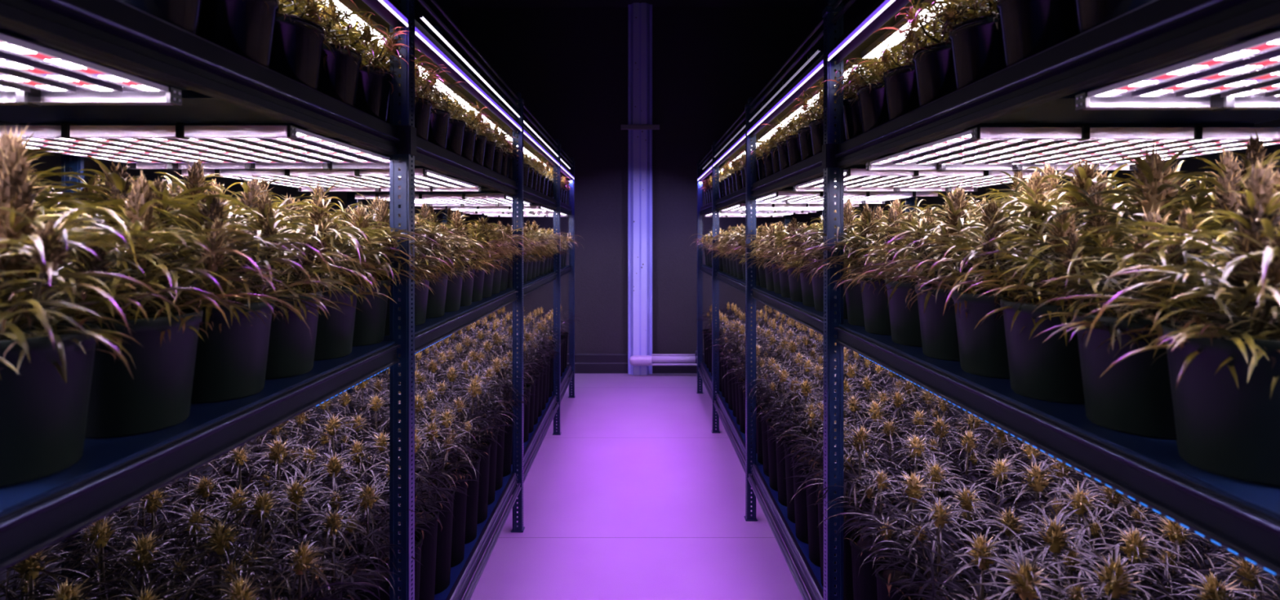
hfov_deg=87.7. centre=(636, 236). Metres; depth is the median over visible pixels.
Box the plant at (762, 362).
[727,357,782,453]
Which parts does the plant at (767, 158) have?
pot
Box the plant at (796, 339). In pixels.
[771,332,817,375]
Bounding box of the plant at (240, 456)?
[174,443,301,534]
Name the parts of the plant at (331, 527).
stem, pot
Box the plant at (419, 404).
[369,390,474,468]
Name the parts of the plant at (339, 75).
pot, stem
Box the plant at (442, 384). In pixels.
[416,379,484,451]
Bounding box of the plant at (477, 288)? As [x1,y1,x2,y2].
[456,223,520,302]
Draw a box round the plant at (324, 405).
[271,395,374,471]
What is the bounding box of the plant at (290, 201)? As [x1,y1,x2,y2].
[253,193,387,281]
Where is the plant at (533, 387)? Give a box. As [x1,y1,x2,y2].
[511,340,551,433]
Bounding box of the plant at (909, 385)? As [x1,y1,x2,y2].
[876,377,935,441]
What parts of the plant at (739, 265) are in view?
pot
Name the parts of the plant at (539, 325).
pot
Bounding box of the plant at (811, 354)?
[790,346,823,384]
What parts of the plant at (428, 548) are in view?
pot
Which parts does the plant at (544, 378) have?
pot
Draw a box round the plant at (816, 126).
[789,80,844,155]
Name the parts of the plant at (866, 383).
stem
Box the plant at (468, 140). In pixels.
[448,95,494,161]
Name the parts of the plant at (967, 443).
stem, pot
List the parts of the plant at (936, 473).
stem, pot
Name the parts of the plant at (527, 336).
stem, pot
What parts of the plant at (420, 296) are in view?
pot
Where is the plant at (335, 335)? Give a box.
[230,194,415,360]
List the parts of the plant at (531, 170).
pot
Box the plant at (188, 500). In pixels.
[127,454,251,543]
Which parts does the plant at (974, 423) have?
stem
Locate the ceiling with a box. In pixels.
[456,0,816,7]
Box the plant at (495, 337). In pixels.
[469,329,529,377]
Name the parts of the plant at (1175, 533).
stem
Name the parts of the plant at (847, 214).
pot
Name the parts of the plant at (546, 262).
pot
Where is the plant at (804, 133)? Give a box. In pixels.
[786,101,821,160]
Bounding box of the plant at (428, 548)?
[354,425,467,599]
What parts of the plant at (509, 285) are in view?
pot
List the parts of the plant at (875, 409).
stem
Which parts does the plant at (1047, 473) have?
stem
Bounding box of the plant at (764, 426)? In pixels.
[743,360,818,476]
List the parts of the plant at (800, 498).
pot, stem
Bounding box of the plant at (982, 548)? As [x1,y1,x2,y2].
[893,526,1045,599]
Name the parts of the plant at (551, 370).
pot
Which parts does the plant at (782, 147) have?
pot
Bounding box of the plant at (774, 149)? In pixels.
[757,124,791,173]
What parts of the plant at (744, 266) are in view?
pot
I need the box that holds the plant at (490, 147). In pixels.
[475,115,511,170]
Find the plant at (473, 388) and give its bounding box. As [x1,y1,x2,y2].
[424,376,520,524]
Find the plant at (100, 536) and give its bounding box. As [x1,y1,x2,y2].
[17,514,208,599]
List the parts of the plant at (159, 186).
stem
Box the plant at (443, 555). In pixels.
[364,416,487,594]
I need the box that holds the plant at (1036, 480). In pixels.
[954,453,1134,595]
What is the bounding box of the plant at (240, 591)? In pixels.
[202,568,372,599]
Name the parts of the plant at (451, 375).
stem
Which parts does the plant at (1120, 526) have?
stem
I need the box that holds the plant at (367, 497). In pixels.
[300,478,431,599]
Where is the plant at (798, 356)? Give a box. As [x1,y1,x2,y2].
[764,351,823,407]
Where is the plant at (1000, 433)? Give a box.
[928,417,1077,519]
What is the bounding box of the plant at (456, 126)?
[435,89,482,155]
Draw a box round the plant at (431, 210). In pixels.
[427,204,471,235]
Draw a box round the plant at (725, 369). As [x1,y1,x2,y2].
[710,320,751,403]
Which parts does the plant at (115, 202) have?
stem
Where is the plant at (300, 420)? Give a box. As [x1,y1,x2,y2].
[242,405,353,502]
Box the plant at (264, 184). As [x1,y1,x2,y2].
[230,176,351,222]
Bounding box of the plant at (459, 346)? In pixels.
[427,341,487,388]
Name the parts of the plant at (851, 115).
pot, stem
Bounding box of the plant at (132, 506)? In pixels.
[13,499,171,599]
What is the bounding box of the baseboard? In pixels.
[566,353,704,373]
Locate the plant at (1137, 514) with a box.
[1028,477,1199,599]
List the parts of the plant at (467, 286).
pot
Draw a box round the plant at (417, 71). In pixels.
[363,40,439,124]
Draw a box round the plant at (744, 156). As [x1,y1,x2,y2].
[731,148,760,171]
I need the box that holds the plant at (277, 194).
[276,194,343,226]
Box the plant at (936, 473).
[891,453,1001,560]
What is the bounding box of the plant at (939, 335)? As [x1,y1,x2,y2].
[844,182,1041,361]
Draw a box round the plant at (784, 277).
[742,217,811,297]
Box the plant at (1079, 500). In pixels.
[991,476,1192,599]
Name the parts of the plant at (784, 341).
stem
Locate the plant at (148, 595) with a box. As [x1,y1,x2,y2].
[101,571,200,599]
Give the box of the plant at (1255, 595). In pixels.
[1152,526,1279,599]
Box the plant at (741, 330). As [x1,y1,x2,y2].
[719,323,767,417]
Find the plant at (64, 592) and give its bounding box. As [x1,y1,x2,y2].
[8,564,186,599]
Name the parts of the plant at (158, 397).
stem, pot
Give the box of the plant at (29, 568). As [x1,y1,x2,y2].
[0,540,126,599]
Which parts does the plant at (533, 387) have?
pot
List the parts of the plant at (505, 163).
pot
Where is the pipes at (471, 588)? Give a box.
[462,370,573,599]
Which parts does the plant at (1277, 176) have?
pot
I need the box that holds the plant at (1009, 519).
[929,504,1091,599]
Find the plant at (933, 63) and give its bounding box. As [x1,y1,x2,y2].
[871,0,997,106]
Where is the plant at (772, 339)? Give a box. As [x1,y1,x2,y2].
[737,333,790,377]
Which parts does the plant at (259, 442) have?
stem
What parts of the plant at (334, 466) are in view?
stem, pot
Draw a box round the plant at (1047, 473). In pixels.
[1013,447,1153,542]
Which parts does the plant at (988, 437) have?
stem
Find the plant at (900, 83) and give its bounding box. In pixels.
[855,30,936,120]
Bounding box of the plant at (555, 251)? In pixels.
[541,230,567,272]
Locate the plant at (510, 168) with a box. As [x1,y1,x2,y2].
[498,137,518,179]
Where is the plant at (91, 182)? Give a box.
[26,146,162,301]
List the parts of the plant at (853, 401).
stem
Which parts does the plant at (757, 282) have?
pot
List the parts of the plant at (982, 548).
stem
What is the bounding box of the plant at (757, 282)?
[730,223,768,285]
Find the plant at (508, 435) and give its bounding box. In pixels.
[457,356,542,476]
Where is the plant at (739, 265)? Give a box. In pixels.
[714,226,751,279]
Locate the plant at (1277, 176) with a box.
[1114,166,1279,325]
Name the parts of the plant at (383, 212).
pot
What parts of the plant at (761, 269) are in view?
pot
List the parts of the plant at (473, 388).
stem, pot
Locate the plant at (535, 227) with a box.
[529,220,573,275]
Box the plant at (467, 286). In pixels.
[433,208,519,306]
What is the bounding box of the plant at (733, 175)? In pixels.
[723,157,740,192]
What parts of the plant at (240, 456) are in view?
stem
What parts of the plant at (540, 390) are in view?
pot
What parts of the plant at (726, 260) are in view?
pot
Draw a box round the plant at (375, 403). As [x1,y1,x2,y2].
[337,391,417,468]
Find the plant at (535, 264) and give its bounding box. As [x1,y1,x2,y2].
[523,226,552,279]
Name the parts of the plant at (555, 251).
pot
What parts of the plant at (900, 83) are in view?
pot, stem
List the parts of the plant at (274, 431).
stem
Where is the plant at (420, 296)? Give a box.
[368,213,491,325]
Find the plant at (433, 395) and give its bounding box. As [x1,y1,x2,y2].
[388,385,463,455]
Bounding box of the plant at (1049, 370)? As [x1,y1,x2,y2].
[914,201,1177,404]
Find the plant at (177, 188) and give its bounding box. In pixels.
[153,175,234,283]
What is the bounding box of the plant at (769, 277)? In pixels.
[742,220,785,291]
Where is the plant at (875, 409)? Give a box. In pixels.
[843,399,926,483]
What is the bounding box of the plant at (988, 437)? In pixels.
[932,412,1044,474]
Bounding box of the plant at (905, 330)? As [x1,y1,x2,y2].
[834,216,969,346]
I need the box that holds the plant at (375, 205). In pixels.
[329,191,459,260]
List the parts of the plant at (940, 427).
stem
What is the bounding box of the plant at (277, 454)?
[222,435,359,561]
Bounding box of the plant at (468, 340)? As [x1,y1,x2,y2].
[442,334,491,381]
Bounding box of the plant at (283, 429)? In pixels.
[244,418,329,473]
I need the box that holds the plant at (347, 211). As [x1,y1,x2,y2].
[338,208,374,256]
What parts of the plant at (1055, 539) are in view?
stem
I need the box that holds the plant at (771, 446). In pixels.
[746,364,821,491]
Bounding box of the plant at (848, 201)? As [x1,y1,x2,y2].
[808,197,885,234]
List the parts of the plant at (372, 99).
stem, pot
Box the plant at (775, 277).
[749,223,804,293]
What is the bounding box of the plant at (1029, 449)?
[961,436,1093,555]
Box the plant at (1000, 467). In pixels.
[939,457,1066,566]
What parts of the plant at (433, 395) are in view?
stem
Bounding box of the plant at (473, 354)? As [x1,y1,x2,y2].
[435,346,506,406]
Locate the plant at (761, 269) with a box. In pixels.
[729,222,786,288]
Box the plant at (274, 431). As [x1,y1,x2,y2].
[219,417,345,521]
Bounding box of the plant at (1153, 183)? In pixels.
[973,142,1279,310]
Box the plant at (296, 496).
[229,469,366,599]
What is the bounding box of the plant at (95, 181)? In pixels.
[45,164,195,296]
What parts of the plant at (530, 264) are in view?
pot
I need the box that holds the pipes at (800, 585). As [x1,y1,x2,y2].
[697,367,810,599]
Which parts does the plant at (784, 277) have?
pot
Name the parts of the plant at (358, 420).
stem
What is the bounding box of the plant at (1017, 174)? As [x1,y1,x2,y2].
[965,170,1031,232]
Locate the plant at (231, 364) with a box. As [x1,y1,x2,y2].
[89,188,343,404]
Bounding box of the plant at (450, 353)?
[426,347,476,394]
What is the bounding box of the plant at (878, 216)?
[846,204,887,253]
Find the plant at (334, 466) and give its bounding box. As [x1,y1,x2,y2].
[257,448,389,561]
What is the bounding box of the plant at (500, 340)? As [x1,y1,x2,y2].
[475,335,512,376]
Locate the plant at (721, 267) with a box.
[705,224,732,271]
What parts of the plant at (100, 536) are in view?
stem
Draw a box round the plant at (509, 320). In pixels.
[492,320,537,354]
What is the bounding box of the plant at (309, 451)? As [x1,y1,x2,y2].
[244,441,368,533]
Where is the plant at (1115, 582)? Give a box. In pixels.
[982,533,1176,599]
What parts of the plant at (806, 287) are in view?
pot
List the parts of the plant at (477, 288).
pot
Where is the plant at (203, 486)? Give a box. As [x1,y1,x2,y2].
[133,473,284,582]
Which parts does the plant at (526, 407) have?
pot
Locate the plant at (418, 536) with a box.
[320,456,455,599]
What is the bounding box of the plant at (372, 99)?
[329,17,422,122]
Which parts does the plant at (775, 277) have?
pot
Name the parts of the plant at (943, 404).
stem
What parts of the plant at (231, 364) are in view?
stem, pot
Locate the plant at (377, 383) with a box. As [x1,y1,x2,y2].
[342,377,389,433]
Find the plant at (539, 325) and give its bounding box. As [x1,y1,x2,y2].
[523,320,563,403]
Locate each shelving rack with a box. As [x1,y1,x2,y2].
[0,0,575,599]
[696,0,1279,599]
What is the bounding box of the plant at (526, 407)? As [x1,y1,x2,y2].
[493,346,546,442]
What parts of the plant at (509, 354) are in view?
pot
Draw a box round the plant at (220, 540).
[129,502,298,599]
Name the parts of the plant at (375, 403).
stem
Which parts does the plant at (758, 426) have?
pot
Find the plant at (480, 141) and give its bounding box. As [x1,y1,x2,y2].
[462,111,498,166]
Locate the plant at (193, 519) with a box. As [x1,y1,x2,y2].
[105,501,266,599]
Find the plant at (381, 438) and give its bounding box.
[334,431,439,510]
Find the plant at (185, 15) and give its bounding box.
[120,0,202,35]
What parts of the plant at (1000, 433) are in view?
stem, pot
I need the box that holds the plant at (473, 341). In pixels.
[454,338,497,373]
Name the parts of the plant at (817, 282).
pot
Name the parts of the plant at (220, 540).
stem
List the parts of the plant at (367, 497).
stem, pot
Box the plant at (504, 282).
[488,222,529,290]
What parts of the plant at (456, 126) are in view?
pot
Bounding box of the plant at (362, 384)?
[328,376,389,447]
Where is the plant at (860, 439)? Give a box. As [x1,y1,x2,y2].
[791,424,937,599]
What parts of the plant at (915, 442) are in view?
pot, stem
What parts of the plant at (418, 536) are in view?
stem, pot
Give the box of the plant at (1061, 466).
[982,452,1146,568]
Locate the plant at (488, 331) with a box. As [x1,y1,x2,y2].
[465,328,504,359]
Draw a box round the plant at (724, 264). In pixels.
[700,228,734,272]
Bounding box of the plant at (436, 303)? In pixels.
[414,213,490,318]
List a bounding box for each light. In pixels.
[0,31,181,106]
[0,122,400,170]
[179,168,480,191]
[318,0,400,48]
[353,193,531,206]
[414,58,512,141]
[432,205,553,213]
[469,212,567,217]
[516,141,556,173]
[704,210,808,217]
[719,139,764,171]
[720,203,860,213]
[751,191,939,204]
[757,58,866,141]
[793,168,1076,191]
[860,0,950,59]
[866,124,1279,171]
[1075,29,1279,111]
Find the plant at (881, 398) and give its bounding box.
[844,387,916,451]
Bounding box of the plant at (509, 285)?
[495,220,537,288]
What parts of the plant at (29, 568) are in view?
stem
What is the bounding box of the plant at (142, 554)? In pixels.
[15,529,243,599]
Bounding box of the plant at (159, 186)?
[27,155,267,308]
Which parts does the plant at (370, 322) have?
stem, pot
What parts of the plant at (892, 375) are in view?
stem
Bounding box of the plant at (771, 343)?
[757,342,794,380]
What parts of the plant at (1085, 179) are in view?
stem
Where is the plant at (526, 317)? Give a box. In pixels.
[502,316,537,354]
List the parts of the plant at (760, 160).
pot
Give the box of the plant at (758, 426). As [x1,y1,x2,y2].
[738,357,803,464]
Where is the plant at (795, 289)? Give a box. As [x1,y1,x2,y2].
[756,222,819,302]
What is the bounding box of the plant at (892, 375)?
[853,363,932,437]
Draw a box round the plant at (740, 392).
[719,337,777,433]
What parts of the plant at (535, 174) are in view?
pot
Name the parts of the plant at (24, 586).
stem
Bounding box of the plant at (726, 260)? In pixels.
[708,224,740,274]
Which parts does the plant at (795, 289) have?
pot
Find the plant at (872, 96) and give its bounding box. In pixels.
[833,46,906,133]
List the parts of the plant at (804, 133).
pot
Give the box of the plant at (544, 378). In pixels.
[523,327,557,410]
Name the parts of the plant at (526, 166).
pot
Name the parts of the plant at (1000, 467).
pot, stem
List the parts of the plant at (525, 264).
pot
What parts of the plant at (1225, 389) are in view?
pot, stem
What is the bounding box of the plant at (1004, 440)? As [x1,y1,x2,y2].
[955,422,1056,493]
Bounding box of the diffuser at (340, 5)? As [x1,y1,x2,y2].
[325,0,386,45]
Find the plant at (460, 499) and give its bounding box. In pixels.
[415,404,485,567]
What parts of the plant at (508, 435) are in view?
stem, pot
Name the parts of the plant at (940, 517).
pot, stem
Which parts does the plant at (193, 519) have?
stem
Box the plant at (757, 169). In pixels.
[738,145,762,182]
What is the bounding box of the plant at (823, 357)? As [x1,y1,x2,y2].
[810,356,858,404]
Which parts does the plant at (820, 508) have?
pot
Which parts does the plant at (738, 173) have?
pot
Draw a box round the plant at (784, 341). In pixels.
[756,333,813,391]
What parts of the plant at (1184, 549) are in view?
pot, stem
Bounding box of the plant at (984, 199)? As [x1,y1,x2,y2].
[902,196,1020,284]
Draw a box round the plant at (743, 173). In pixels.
[734,150,745,187]
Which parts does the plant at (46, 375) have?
stem, pot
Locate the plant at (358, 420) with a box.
[309,411,389,484]
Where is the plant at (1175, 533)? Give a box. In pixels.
[1094,507,1239,599]
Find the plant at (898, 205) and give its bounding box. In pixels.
[844,197,936,260]
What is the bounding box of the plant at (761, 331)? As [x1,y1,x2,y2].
[743,326,783,365]
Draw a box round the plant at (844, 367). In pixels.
[811,360,870,405]
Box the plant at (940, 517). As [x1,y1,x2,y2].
[854,491,1028,599]
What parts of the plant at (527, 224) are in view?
pot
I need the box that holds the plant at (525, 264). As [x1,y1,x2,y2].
[502,236,546,283]
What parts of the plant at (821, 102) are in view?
pot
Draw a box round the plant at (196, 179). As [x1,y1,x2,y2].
[46,154,340,297]
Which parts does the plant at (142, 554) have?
stem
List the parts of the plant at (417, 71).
pot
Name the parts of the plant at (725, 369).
pot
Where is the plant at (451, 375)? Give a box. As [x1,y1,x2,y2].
[417,366,492,427]
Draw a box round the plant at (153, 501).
[50,484,210,599]
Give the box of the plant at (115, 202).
[0,124,214,333]
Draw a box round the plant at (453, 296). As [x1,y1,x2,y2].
[416,222,495,312]
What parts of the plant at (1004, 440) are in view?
stem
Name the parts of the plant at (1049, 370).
pot, stem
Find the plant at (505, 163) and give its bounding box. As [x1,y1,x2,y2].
[490,128,522,177]
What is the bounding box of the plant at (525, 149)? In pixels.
[510,144,530,180]
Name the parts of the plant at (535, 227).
pot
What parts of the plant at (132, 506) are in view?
stem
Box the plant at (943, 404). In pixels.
[897,393,990,476]
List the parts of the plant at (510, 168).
pot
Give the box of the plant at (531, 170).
[523,151,542,188]
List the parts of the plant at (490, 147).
pot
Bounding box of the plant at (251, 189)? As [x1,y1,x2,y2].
[173,174,344,292]
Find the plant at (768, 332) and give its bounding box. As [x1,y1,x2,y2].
[735,328,782,368]
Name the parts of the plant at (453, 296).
pot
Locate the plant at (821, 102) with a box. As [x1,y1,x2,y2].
[800,71,861,142]
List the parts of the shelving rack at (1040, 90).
rail, rail, shelf panel, shelf panel, panel, led strip, rail, rail, shelf panel, shelf panel, foot plate, led strip, panel, led strip, rail, rail, shelf panel, shelf panel, shelf panel, splice plate, rail, shelf panel, rail, panel, led strip, panel, shelf panel, led strip, shelf panel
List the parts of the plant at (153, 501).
stem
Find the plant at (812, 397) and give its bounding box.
[781,371,871,436]
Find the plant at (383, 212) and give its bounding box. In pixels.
[342,197,469,336]
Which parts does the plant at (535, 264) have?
pot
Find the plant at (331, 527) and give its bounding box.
[252,502,410,599]
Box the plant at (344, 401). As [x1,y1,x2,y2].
[313,390,389,466]
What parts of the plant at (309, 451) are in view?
pot, stem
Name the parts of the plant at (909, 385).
stem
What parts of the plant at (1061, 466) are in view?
stem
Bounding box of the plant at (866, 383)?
[835,371,897,436]
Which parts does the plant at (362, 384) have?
stem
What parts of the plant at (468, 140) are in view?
pot, stem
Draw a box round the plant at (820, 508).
[783,417,905,594]
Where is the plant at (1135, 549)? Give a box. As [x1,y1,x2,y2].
[1041,519,1275,599]
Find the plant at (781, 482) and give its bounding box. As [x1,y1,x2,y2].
[757,375,823,506]
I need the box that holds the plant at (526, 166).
[523,151,536,186]
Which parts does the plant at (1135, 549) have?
stem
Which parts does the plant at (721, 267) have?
pot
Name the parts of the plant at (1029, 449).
stem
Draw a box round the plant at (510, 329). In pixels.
[496,325,529,363]
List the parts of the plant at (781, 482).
stem, pot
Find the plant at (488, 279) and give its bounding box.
[452,222,533,297]
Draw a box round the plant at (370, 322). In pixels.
[289,203,459,346]
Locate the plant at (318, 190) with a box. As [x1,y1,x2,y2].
[271,182,370,223]
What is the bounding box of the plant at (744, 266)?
[723,227,759,280]
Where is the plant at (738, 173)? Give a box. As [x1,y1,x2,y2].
[724,152,745,190]
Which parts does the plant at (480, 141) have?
pot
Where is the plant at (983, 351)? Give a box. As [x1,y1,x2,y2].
[887,198,1093,379]
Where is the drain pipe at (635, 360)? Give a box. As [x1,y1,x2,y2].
[629,351,697,365]
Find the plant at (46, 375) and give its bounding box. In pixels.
[0,121,251,488]
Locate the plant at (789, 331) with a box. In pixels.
[764,328,819,367]
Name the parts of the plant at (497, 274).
pot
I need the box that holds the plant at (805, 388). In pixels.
[756,377,856,523]
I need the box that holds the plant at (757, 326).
[742,325,780,351]
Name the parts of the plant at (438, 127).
stem, pot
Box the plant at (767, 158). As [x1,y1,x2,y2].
[759,133,781,177]
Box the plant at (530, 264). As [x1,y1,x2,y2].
[516,225,551,280]
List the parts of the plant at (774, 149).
pot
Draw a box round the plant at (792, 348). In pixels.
[762,338,819,397]
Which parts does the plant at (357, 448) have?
stem, pot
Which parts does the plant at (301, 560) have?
stem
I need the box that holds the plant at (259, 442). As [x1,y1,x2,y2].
[207,424,313,491]
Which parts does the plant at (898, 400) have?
stem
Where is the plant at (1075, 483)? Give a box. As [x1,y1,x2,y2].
[982,443,1099,514]
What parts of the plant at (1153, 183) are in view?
stem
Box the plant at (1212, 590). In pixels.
[1124,555,1269,599]
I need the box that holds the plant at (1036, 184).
[933,167,1142,291]
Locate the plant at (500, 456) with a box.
[446,364,527,490]
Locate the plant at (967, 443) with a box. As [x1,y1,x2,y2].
[908,429,1034,532]
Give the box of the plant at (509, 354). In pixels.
[475,350,543,436]
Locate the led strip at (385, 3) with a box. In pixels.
[377,0,408,26]
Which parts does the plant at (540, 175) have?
pot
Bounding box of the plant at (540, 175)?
[528,152,550,191]
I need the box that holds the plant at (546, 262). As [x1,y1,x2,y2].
[524,225,573,274]
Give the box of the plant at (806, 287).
[771,222,822,306]
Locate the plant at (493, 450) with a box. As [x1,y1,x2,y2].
[440,369,519,505]
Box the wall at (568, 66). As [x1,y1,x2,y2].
[462,7,811,353]
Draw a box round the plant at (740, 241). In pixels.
[720,225,764,281]
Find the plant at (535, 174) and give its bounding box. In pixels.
[525,151,544,190]
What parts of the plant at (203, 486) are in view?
stem, pot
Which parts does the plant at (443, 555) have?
stem, pot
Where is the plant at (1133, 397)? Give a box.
[962,202,1272,439]
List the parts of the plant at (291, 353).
stem, pot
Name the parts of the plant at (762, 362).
pot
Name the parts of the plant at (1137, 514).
stem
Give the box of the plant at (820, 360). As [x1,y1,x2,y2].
[806,353,844,397]
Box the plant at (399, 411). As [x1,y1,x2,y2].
[345,400,448,481]
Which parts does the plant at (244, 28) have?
pot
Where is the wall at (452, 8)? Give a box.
[0,0,462,599]
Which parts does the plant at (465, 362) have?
stem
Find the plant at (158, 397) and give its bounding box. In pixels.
[0,168,312,438]
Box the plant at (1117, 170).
[1004,163,1143,260]
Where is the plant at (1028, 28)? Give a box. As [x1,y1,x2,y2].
[977,0,1077,67]
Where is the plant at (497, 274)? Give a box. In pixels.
[467,214,529,293]
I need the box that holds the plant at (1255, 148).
[1101,128,1279,288]
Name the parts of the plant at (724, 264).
pot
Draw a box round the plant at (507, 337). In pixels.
[485,331,512,355]
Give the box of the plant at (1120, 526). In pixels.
[1051,482,1209,571]
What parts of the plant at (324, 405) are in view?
stem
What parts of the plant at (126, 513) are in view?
pot, stem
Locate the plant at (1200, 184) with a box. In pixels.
[1046,155,1236,279]
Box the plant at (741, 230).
[714,225,745,277]
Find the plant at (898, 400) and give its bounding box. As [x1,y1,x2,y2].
[847,386,932,470]
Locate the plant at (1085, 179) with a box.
[908,155,1224,300]
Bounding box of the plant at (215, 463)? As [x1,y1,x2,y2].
[164,440,289,512]
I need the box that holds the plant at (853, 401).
[813,391,903,467]
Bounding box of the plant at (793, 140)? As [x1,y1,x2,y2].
[772,111,813,166]
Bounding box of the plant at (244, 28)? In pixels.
[198,0,322,68]
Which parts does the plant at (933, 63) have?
pot, stem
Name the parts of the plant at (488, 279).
pot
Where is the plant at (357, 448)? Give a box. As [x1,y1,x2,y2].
[297,439,426,535]
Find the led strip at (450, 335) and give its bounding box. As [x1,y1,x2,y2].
[313,334,451,407]
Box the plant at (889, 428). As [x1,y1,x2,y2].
[848,416,946,505]
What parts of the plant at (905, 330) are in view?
pot, stem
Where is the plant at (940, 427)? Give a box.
[883,415,994,507]
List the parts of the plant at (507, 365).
pot, stem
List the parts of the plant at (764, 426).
stem, pot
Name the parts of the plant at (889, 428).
pot, stem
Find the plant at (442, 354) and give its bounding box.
[415,349,469,408]
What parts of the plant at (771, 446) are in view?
pot, stem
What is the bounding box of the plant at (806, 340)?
[769,333,823,374]
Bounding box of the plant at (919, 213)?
[902,182,984,222]
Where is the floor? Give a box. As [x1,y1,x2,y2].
[461,373,812,599]
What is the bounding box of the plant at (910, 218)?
[873,202,973,271]
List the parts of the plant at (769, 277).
pot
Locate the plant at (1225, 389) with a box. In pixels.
[1038,151,1279,488]
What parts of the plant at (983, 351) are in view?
stem, pot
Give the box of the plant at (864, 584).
[821,464,935,599]
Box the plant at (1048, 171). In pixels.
[940,160,1128,258]
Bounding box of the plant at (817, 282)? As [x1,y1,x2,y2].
[774,209,882,311]
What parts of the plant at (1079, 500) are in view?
stem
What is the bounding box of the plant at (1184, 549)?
[1100,508,1267,599]
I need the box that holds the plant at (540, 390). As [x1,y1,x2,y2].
[523,330,558,417]
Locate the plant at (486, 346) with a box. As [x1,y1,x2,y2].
[471,339,512,399]
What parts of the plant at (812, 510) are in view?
pot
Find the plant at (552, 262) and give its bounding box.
[541,227,570,271]
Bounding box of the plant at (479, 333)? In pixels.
[457,329,511,369]
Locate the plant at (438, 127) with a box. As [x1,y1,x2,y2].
[416,70,467,149]
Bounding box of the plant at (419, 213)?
[417,213,450,263]
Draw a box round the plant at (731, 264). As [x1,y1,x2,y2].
[711,224,742,275]
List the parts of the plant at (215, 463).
stem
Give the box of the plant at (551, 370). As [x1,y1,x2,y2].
[530,323,565,397]
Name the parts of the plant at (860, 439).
stem, pot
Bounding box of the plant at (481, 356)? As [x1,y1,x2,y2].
[457,347,506,398]
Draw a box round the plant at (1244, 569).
[1127,550,1279,599]
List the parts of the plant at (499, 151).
pot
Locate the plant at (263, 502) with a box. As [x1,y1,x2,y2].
[163,482,346,599]
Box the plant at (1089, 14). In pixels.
[1073,0,1153,35]
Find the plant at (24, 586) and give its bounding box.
[0,543,114,599]
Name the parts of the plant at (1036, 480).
stem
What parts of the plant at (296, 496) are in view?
stem, pot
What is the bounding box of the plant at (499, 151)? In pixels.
[478,116,516,174]
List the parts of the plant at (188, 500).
pot, stem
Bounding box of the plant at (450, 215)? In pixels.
[436,205,501,260]
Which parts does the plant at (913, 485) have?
pot, stem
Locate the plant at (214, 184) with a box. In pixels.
[204,179,284,230]
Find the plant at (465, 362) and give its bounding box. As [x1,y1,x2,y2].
[438,355,503,415]
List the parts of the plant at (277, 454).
stem, pot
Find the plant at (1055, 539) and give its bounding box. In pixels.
[968,503,1159,599]
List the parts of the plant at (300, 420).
stem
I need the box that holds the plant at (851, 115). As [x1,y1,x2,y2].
[820,57,879,141]
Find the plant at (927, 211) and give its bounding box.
[879,204,940,251]
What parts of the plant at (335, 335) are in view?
stem, pot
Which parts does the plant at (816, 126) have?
pot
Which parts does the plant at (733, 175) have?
pot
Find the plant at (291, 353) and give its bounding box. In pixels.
[186,191,383,379]
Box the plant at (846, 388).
[800,377,889,449]
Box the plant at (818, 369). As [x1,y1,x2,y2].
[775,363,857,426]
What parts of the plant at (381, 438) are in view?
stem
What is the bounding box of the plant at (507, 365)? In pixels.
[475,354,541,464]
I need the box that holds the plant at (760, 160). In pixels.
[745,137,772,180]
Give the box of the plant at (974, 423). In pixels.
[934,413,1024,491]
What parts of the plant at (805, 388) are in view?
stem, pot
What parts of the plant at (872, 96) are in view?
stem, pot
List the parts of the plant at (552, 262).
pot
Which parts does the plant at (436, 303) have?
pot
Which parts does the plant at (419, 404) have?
stem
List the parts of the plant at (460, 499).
stem, pot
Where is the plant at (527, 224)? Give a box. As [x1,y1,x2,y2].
[524,219,557,277]
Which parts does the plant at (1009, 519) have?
stem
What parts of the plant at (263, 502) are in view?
stem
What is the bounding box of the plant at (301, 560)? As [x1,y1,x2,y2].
[208,529,391,599]
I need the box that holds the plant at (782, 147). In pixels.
[756,114,800,170]
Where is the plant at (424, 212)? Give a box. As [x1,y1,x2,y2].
[414,202,491,259]
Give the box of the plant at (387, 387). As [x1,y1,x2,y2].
[361,386,428,448]
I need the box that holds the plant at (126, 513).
[58,480,218,576]
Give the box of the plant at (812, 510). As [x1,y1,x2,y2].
[772,401,888,567]
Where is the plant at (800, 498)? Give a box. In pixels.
[766,400,844,543]
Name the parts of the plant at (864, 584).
pot, stem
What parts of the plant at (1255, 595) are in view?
stem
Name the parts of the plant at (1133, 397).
stem, pot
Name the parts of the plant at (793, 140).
pot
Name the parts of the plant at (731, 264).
pot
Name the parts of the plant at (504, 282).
pot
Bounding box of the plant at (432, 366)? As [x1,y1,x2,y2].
[414,357,463,414]
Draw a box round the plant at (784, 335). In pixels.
[762,331,811,359]
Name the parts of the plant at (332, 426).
pot, stem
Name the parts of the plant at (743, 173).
pot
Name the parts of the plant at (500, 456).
stem, pot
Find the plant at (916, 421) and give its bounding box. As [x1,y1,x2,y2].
[862,407,960,486]
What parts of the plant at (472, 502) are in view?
pot, stem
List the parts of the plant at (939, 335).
pot, stem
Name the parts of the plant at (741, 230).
pot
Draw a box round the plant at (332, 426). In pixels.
[289,408,389,508]
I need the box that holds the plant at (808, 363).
[774,355,823,416]
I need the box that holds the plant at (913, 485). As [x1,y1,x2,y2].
[817,467,1005,599]
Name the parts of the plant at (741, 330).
pot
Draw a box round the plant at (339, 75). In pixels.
[279,0,393,107]
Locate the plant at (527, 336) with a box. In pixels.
[496,329,555,425]
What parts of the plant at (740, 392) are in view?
pot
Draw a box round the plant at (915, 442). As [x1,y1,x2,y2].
[855,431,986,534]
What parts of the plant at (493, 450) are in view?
stem, pot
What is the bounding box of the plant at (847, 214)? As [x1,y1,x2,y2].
[782,200,887,319]
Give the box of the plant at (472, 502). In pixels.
[426,393,501,544]

